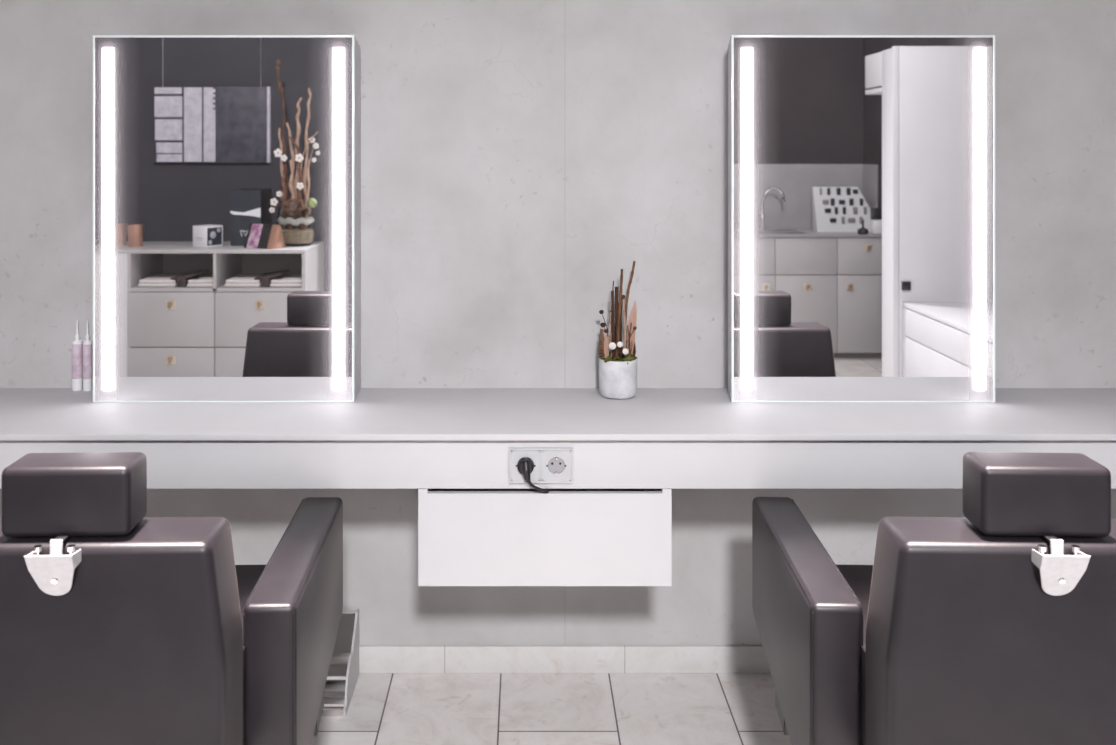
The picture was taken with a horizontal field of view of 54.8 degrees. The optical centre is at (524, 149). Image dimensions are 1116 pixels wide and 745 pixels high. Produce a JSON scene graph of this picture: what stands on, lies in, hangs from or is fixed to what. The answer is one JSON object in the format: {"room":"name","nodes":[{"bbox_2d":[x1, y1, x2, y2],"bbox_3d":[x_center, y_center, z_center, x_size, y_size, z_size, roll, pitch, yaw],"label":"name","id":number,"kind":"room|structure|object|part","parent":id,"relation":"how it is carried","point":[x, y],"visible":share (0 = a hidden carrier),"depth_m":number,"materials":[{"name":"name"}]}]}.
{"room":"salon","nodes":[
{"label":"salon","id":0,"kind":"room"},
{"bbox_2d":[311,673,791,744],"bbox_3d":[-0.235,1.480,0.305,5.530,0.050,5.390,0,0,0],"label":"floor","id":1,"kind":"structure","parent":0,"point":[384,708],"depth_m":2.80,"materials":[{"name":"tile"}]},
{"bbox_2d":[0,452,342,744],"bbox_3d":[-0.753,0.984,2.095,0.678,0.942,0.849,0,0,-2],"label":"salon chair","id":2,"kind":"object","parent":1,"relation":"on","point":[119,626],"visible":1,"depth_m":1.72,"materials":[{"name":"leather"}]},
{"bbox_3d":[-0.742,0.636,1.704,0.019,0.038,0.005,0,0,-2],"label":"headrest stem","id":3,"kind":"part","parent":2,"relation":"part of","materials":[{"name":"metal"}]},
{"bbox_3d":[-0.745,0.863,1.785,0.524,0.465,0.142,0,0,-2],"label":"backrest","id":4,"kind":"part","parent":2,"relation":"part of","materials":[{"name":"leather"}]},
{"bbox_3d":[-0.756,1.014,2.180,0.482,0.112,0.640,0,0,-2],"label":"seat","id":5,"kind":"part","parent":2,"relation":"part of","materials":[{"name":"leather"}]},
{"bbox_3d":[-0.466,1.002,2.223,0.096,0.380,0.610,0,0,-2],"label":"armrest","id":6,"kind":"part","parent":2,"relation":"part of","materials":[{"name":"leather"}]},
{"bbox_2d":[322,609,358,716],"bbox_3d":[-0.748,1.364,2.873,0.576,0.182,0.227,0,0,0],"label":"footrest","id":7,"kind":"object","parent":1,"relation":"on","point":[343,673],"visible":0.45,"depth_m":2.84,"materials":[{"name":"silver metal"}]},
{"bbox_3d":[-0.463,1.364,2.873,0.006,0.182,0.227,0,0,0],"label":"plate","id":8,"kind":"part","parent":7,"relation":"part of","materials":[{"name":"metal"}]},
{"bbox_2d":[752,452,1115,744],"bbox_3d":[0.856,0.984,2.095,0.678,0.942,0.849,0,0,2],"label":"salon chair","id":9,"kind":"object","parent":1,"relation":"on","point":[994,624],"visible":1,"depth_m":1.73,"materials":[{"name":"brown leather"}]},
{"bbox_3d":[0.570,1.002,2.225,0.096,0.380,0.610,0,0,2],"label":"armrest","id":10,"kind":"part","parent":9,"relation":"part of","materials":[{"name":"leather"}]},
{"bbox_3d":[0.859,1.014,2.180,0.482,0.112,0.640,0,0,2],"label":"seat","id":11,"kind":"part","parent":9,"relation":"part of","materials":[{"name":"leather"}]},
{"bbox_3d":[0.846,0.863,1.785,0.524,0.465,0.142,0,0,2],"label":"backrest","id":12,"kind":"part","parent":9,"relation":"part of","materials":[{"name":"leather"}]},
{"bbox_3d":[0.843,0.636,1.705,0.019,0.038,0.005,0,0,2],"label":"headrest stem","id":13,"kind":"part","parent":9,"relation":"part of","materials":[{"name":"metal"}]},
{"bbox_2d":[0,0,1115,644],"bbox_3d":[-0.235,-0.145,3.050,5.730,3.300,0.100,0,0,0],"label":"wall","id":14,"kind":"structure","parent":0,"point":[518,156],"depth_m":3.00,"materials":[{"name":"paint"}]},
{"bbox_2d":[93,35,360,401],"bbox_3d":[-0.793,0.181,2.912,0.688,0.966,0.174,0,0,0],"label":"mirror","id":15,"kind":"object","parent":14,"relation":"attached to","point":[227,168],"visible":1,"depth_m":2.83,"materials":[{"name":"white mirror"}]},
{"bbox_2d":[0,388,1115,488],"bbox_3d":[-0.150,0.731,2.756,4.900,0.135,0.488,0,0,0],"label":"countertop","id":16,"kind":"structure","parent":14,"relation":"attached to","point":[387,438],"depth_m":2.54,"materials":[{"name":"white laminate"}]},
{"bbox_2d":[72,320,82,390],"bbox_3d":[-1.239,0.567,2.978,0.029,0.194,0.029,0,0,0],"label":"slim bottle","id":17,"kind":"object","parent":16,"relation":"on","point":[77,344],"visible":1,"depth_m":2.97,"materials":[{"name":"white plastic"}]},
{"bbox_2d":[83,320,91,390],"bbox_3d":[-1.208,0.567,2.972,0.025,0.194,0.025,0,0,0],"label":"slim bottle","id":18,"kind":"object","parent":16,"relation":"on","point":[87,343],"visible":1,"depth_m":2.96,"materials":[{"name":"white plastic"}]},
{"bbox_2d":[509,447,572,482],"bbox_3d":[0.038,0.742,2.531,0.151,0.083,0.009,0,0,0],"label":"double socket","id":19,"kind":"object","parent":16,"relation":"attached to","point":[551,464],"visible":0.91,"depth_m":2.53,"materials":[{"name":"grey plastic"}]},
{"bbox_2d":[517,457,548,492],"bbox_3d":[0.024,0.765,2.524,0.082,0.084,0.043,0,0,-18],"label":"plug","id":20,"kind":"object","parent":19,"relation":"attached to","point":[525,466],"visible":1,"depth_m":2.51,"materials":[{"name":"black plastic"}]},
{"bbox_3d":[0.036,0.788,2.526,0.024,0.039,0.071,0,0,45],"label":"cord","id":21,"kind":"part","parent":20,"relation":"part of","materials":[{"name":"black plastic"}]},
{"bbox_2d":[418,489,671,585],"bbox_3d":[0.047,0.914,2.764,0.597,0.229,0.453,0,0,0],"label":"drawer","id":22,"kind":"object","parent":16,"relation":"attached to","point":[467,537],"visible":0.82,"depth_m":2.54,"materials":[{"name":"white laminate"}]},
{"bbox_2d":[598,261,636,398],"bbox_3d":[0.249,0.482,2.900,0.108,0.364,0.104,0,0,0],"label":"potted plant","id":23,"kind":"object","parent":16,"relation":"on","point":[617,367],"visible":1,"depth_m":2.88,"materials":[{"name":"brown plant"}]},
{"bbox_3d":[0.232,0.520,2.853,0.019,0.020,0.008,0,0,0],"label":"flower","id":24,"kind":"part","parent":23,"relation":"part of","materials":[{"name":"white plant"}]},
{"bbox_3d":[0.251,0.612,2.900,0.104,0.103,0.104,0,0,0],"label":"pot","id":25,"kind":"part","parent":23,"relation":"part of","materials":[{"name":"white ceramic"}]},
{"bbox_2d":[359,645,770,672],"bbox_3d":[-0.235,1.417,2.994,5.530,0.075,0.011,0,0,0],"label":"baseboard","id":26,"kind":"structure","parent":14,"relation":"attached to","point":[372,658],"depth_m":2.99,"materials":[{"name":"tile"}]},
{"bbox_2d":[728,35,994,401],"bbox_3d":[0.890,0.181,2.912,0.694,0.966,0.174,0,0,0],"label":"mirror","id":27,"kind":"object","parent":14,"relation":"attached to","point":[861,168],"visible":1,"depth_m":2.83,"materials":[{"name":"white mirror"}]}
]}

